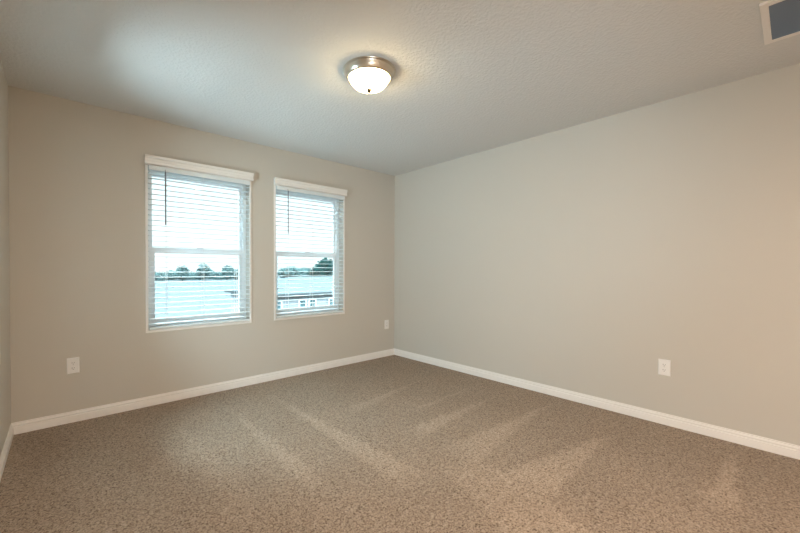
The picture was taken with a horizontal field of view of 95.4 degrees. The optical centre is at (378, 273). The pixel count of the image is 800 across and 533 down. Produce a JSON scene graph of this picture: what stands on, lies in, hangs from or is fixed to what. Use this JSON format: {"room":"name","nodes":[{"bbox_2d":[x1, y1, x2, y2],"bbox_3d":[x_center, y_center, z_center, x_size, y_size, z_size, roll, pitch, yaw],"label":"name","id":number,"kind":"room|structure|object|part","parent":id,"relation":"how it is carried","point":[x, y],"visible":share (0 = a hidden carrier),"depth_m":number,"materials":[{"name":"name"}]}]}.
{"room":"empty bedroom","nodes":[
{"label":"empty bedroom","id":0,"kind":"room"},
{"bbox_2d":[0,60,10,454],"bbox_3d":[-0.681,-0.056,0.231,0.170,2.640,5.970,0,1,-41],"label":"wall","id":1,"kind":"structure","parent":0,"point":[5,353],"depth_m":2.32,"materials":[{"name":"beige paint"}]},
{"bbox_2d":[0,423,13,480],"bbox_3d":[-0.670,1.121,0.368,0.014,0.082,5.800,0,1,-41],"label":"baseboard","id":2,"kind":"structure","parent":1,"relation":"attached to","point":[4,454],"depth_m":2.24,"materials":[{"name":"white paint"}]},
{"bbox_2d":[8,86,394,422],"bbox_3d":[-1.237,-0.097,3.818,4.044,2.640,0.170,0,1,-41],"label":"wall","id":3,"kind":"structure","parent":0,"point":[77,169],"depth_m":2.98,"materials":[{"name":"beige paint"}]},
{"bbox_2d":[67,357,79,373],"bbox_3d":[-2.323,0.703,2.763,0.074,0.120,0.008,0,1,-41],"label":"wall outlet","id":4,"kind":"object","parent":3,"relation":"attached to","point":[72,363],"visible":1,"depth_m":2.76,"materials":[{"name":"white plastic"}]},
{"bbox_2d":[145,164,251,332],"bbox_3d":[-1.678,-0.217,3.424,0.910,1.442,0.173,0,1,-41],"label":"window","id":5,"kind":"structure","parent":3,"relation":"in","point":[149,266],"depth_m":3.39,"materials":[{"name":"white paint"}]},
{"bbox_3d":[-1.719,-0.537,3.468,0.810,0.704,0.025,0,1,-41],"label":"sash","id":6,"kind":"part","parent":5,"relation":"part of","materials":[{"name":"glass"}]},
{"bbox_3d":[-1.699,0.108,3.451,0.810,0.677,0.030,0,1,-41],"label":"sash","id":7,"kind":"part","parent":5,"relation":"part of","materials":[{"name":"white plastic"}]},
{"bbox_2d":[144,154,253,329],"bbox_3d":[-1.622,-0.257,3.359,0.922,1.474,0.092,0,1,-41],"label":"window blind","id":8,"kind":"object","parent":5,"relation":"attached to","point":[154,160],"visible":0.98,"depth_m":3.33,"materials":[{"name":"white paint"}]},
{"bbox_3d":[-1.858,-0.213,3.178,0.008,1.355,0.056,0,1,-41],"label":"ladder cord","id":9,"kind":"part","parent":8,"relation":"part of","materials":[{"name":"white fabric"}]},
{"bbox_3d":[-1.635,0.470,3.381,0.862,0.019,0.052,0,1,-41],"label":"rail","id":10,"kind":"part","parent":8,"relation":"part of","materials":[{"name":"white plastic"}]},
{"bbox_3d":[-1.632,-0.215,3.375,0.008,1.355,0.056,0,1,-41],"label":"ladder cord","id":11,"kind":"part","parent":8,"relation":"part of","materials":[{"name":"white fabric"}]},
{"bbox_3d":[-1.405,-0.217,3.572,0.008,1.355,0.056,0,1,-41],"label":"ladder cord","id":12,"kind":"part","parent":8,"relation":"part of","materials":[{"name":"white fabric"}]},
{"bbox_2d":[12,349,393,434],"bbox_3d":[-1.178,1.083,3.761,3.704,0.082,0.014,0,1,-41],"label":"baseboard","id":13,"kind":"structure","parent":3,"relation":"attached to","point":[20,427],"depth_m":3.21,"materials":[{"name":"white paint"}]},
{"bbox_2d":[274,185,344,320],"bbox_3d":[-0.809,-0.224,4.180,0.911,1.442,0.173,0,1,-41],"label":"window","id":14,"kind":"structure","parent":3,"relation":"in","point":[335,252],"depth_m":4.29,"materials":[{"name":"white paint"}]},
{"bbox_3d":[-0.851,-0.543,4.225,0.811,0.704,0.025,0,1,-41],"label":"sash","id":15,"kind":"part","parent":14,"relation":"part of","materials":[{"name":"glass"}]},
{"bbox_3d":[-0.831,0.102,4.207,0.811,0.677,0.030,0,1,-41],"label":"sash","id":16,"kind":"part","parent":14,"relation":"part of","materials":[{"name":"white plastic"}]},
{"bbox_2d":[274,177,347,317],"bbox_3d":[-0.754,-0.264,4.115,0.923,1.474,0.092,0,1,-41],"label":"window blind","id":17,"kind":"object","parent":14,"relation":"attached to","point":[282,182],"visible":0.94,"depth_m":4.08,"materials":[{"name":"white paint"}]},
{"bbox_3d":[-0.767,0.463,4.137,0.863,0.019,0.052,0,1,-41],"label":"rail","id":18,"kind":"part","parent":17,"relation":"part of","materials":[{"name":"white plastic"}]},
{"bbox_3d":[-0.763,-0.222,4.131,0.008,1.355,0.056,0,1,-41],"label":"ladder cord","id":19,"kind":"part","parent":17,"relation":"part of","materials":[{"name":"white fabric"}]},
{"bbox_2d":[385,320,388,328],"bbox_3d":[0.110,0.688,4.881,0.074,0.120,0.008,0,1,-41],"label":"wall outlet","id":20,"kind":"object","parent":3,"relation":"attached to","point":[386,321],"visible":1,"depth_m":4.88,"materials":[{"name":"white plastic"}]},
{"bbox_2d":[0,355,799,532],"bbox_3d":[0.721,1.202,1.581,3.704,0.100,5.800,0,1,-41],"label":"floor","id":21,"kind":"structure","parent":0,"point":[392,443],"depth_m":2.12,"materials":[{"name":"beige carpet"}]},
{"bbox_2d":[0,0,799,175],"bbox_3d":[0.726,-1.338,1.553,3.704,0.100,5.800,0,1,-41],"label":"ceiling","id":22,"kind":"structure","parent":0,"point":[471,77],"depth_m":2.22,"materials":[{"name":"white paint"}]},
{"bbox_2d":[343,56,395,93],"bbox_3d":[-0.060,-1.228,2.335,0.341,0.140,0.341,0,1,-41],"label":"ceiling light","id":23,"kind":"object","parent":22,"relation":"attached to","point":[366,74],"visible":1,"depth_m":2.25,"materials":[{"name":"white glass"}]},
{"bbox_2d":[759,0,799,44],"bbox_3d":[2.143,-1.280,1.711,0.460,0.014,0.465,0,1,-41],"label":"ceiling vent","id":24,"kind":"object","parent":22,"relation":"in","point":[780,19],"visible":1,"depth_m":1.83,"materials":[{"name":"white metal"}]},
{"bbox_3d":[2.144,-1.279,1.711,0.390,0.008,0.409,0,1,-41],"label":"louver panel","id":25,"kind":"part","parent":24,"relation":"part of","materials":[{"name":"grey metal"}]},
{"bbox_2d":[394,63,799,445],"bbox_3d":[2.184,-0.080,2.839,0.170,2.640,5.800,0,1,-41],"label":"wall","id":26,"kind":"structure","parent":0,"point":[580,258],"depth_m":2.89,"materials":[{"name":"beige paint"}]},
{"bbox_2d":[394,348,799,459],"bbox_3d":[2.113,1.100,2.791,0.014,0.082,5.800,0,1,-41],"label":"baseboard","id":27,"kind":"structure","parent":26,"relation":"attached to","point":[746,439],"depth_m":2.88,"materials":[{"name":"white paint"}]},
{"bbox_2d":[658,359,670,375],"bbox_3d":[2.156,0.712,2.742,0.008,0.120,0.074,0,1,-41],"label":"wall outlet","id":28,"kind":"object","parent":26,"relation":"attached to","point":[664,366],"visible":1,"depth_m":2.74,"materials":[{"name":"white plastic"}]},
{"label":"outside","id":29,"kind":"structure","parent":0,"visible":0},
{"bbox_2d":[155,274,281,317],"bbox_3d":[-97.976,2.634,132.996,320.000,0.001,320.000,0,1,-41],"label":"ground","id":30,"kind":"structure","parent":29,"point":[231,282],"depth_m":56.01,"materials":[{"name":"grey"}]},
{"bbox_2d":[155,270,168,280],"bbox_3d":[-79.425,1.347,132.515,5.082,4.831,5.307,0,1,-41],"label":"tree","id":31,"kind":"object","parent":30,"relation":"on","point":[156,274],"visible":0.65,"depth_m":131.48,"materials":[{"name":"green plant"}]},
{"bbox_2d":[168,270,176,279],"bbox_3d":[-79.909,0.922,140.570,5.787,4.814,5.299,0,1,-41],"label":"tree","id":32,"kind":"object","parent":30,"relation":"on","point":[169,274],"visible":0.4,"depth_m":139.45,"materials":[{"name":"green plant"}]},
{"bbox_2d":[175,265,189,280],"bbox_3d":[-69.119,-0.134,128.099,5.034,5.750,4.992,0,1,-41],"label":"tree","id":33,"kind":"object","parent":30,"relation":"on","point":[186,273],"visible":0.87,"depth_m":127.37,"materials":[{"name":"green plant"}]},
{"bbox_2d":[186,271,195,279],"bbox_3d":[-74.684,1.420,144.975,5.519,4.833,5.529,0,1,-41],"label":"tree","id":34,"kind":"object","parent":30,"relation":"on","point":[190,276],"visible":0.52,"depth_m":144.10,"materials":[{"name":"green plant"}]},
{"bbox_2d":[193,271,206,279],"bbox_3d":[-69.166,0.752,141.339,5.493,4.550,5.311,0,1,-41],"label":"tree","id":35,"kind":"object","parent":30,"relation":"on","point":[196,272],"visible":0.35,"depth_m":140.27,"materials":[{"name":"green plant"}]},
{"bbox_2d":[197,263,211,280],"bbox_3d":[-63.828,-0.519,132.855,4.872,6.435,5.108,0,1,-41],"label":"tree","id":36,"kind":"object","parent":30,"relation":"on","point":[207,271],"visible":0.74,"depth_m":131.96,"materials":[{"name":"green plant"}]},
{"bbox_2d":[208,269,215,278],"bbox_3d":[-69.642,0.428,149.601,5.320,4.757,5.179,0,1,-41],"label":"tree","id":37,"kind":"object","parent":30,"relation":"on","point":[212,271],"visible":0.3,"depth_m":148.88,"materials":[{"name":"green plant"}]},
{"bbox_2d":[212,271,223,279],"bbox_3d":[-64.289,1.288,145.644,5.588,4.604,5.198,0,1,-41],"label":"tree","id":38,"kind":"object","parent":30,"relation":"on","point":[216,273],"visible":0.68,"depth_m":144.76,"materials":[{"name":"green plant"}]},
{"bbox_2d":[221,265,233,279],"bbox_3d":[-57.381,-0.402,138.318,5.137,6.104,5.063,0,1,-41],"label":"tree","id":39,"kind":"object","parent":30,"relation":"on","point":[231,270],"visible":0.82,"depth_m":137.52,"materials":[{"name":"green plant"}]},
{"bbox_2d":[224,276,332,311],"bbox_3d":[-2.434,2.085,29.125,17.000,3.720,6.830,0,1,-41],"label":"house","id":40,"kind":"structure","parent":30,"relation":"on","point":[287,280],"depth_m":23.86,"materials":[{"name":"grey paint"}]},
{"bbox_3d":[-4.822,2.027,22.988,0.420,0.620,0.050,0,1,-41],"label":"pane","id":41,"kind":"part","parent":40,"relation":"part of","materials":[{"name":"grey glass"}]},
{"bbox_2d":[277,268,284,277],"bbox_3d":[-17.640,1.177,68.218,3.159,4.624,2.982,0,1,-41],"label":"tree","id":42,"kind":"object","parent":30,"relation":"on","point":[280,269],"visible":0.14,"depth_m":67.65,"materials":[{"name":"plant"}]},
{"bbox_2d":[280,266,301,277],"bbox_3d":[-12.684,1.306,52.618,3.080,4.725,2.912,0,1,-13],"label":"tree","id":43,"kind":"object","parent":30,"relation":"on","point":[283,274],"visible":0.64,"depth_m":51.91,"materials":[{"name":"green plant"}]},
{"bbox_2d":[299,268,306,276],"bbox_3d":[-13.028,1.292,58.935,2.890,4.614,2.958,0,1,-25],"label":"tree","id":44,"kind":"object","parent":30,"relation":"on","point":[303,273],"visible":0.26,"depth_m":58.57,"materials":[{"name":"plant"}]},
{"bbox_2d":[301,268,310,276],"bbox_3d":[-13.164,1.134,65.474,2.864,4.786,3.017,0,1,25],"label":"tree","id":45,"kind":"object","parent":30,"relation":"on","point":[305,269],"visible":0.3,"depth_m":64.77,"materials":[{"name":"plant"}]},
{"bbox_2d":[314,258,332,274],"bbox_3d":[-6.016,0.967,42.507,3.336,5.650,3.380,0,1,-41],"label":"tree","id":46,"kind":"object","parent":30,"relation":"on","point":[328,265],"visible":0.41,"depth_m":41.64,"materials":[{"name":"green plant"}]}
]}

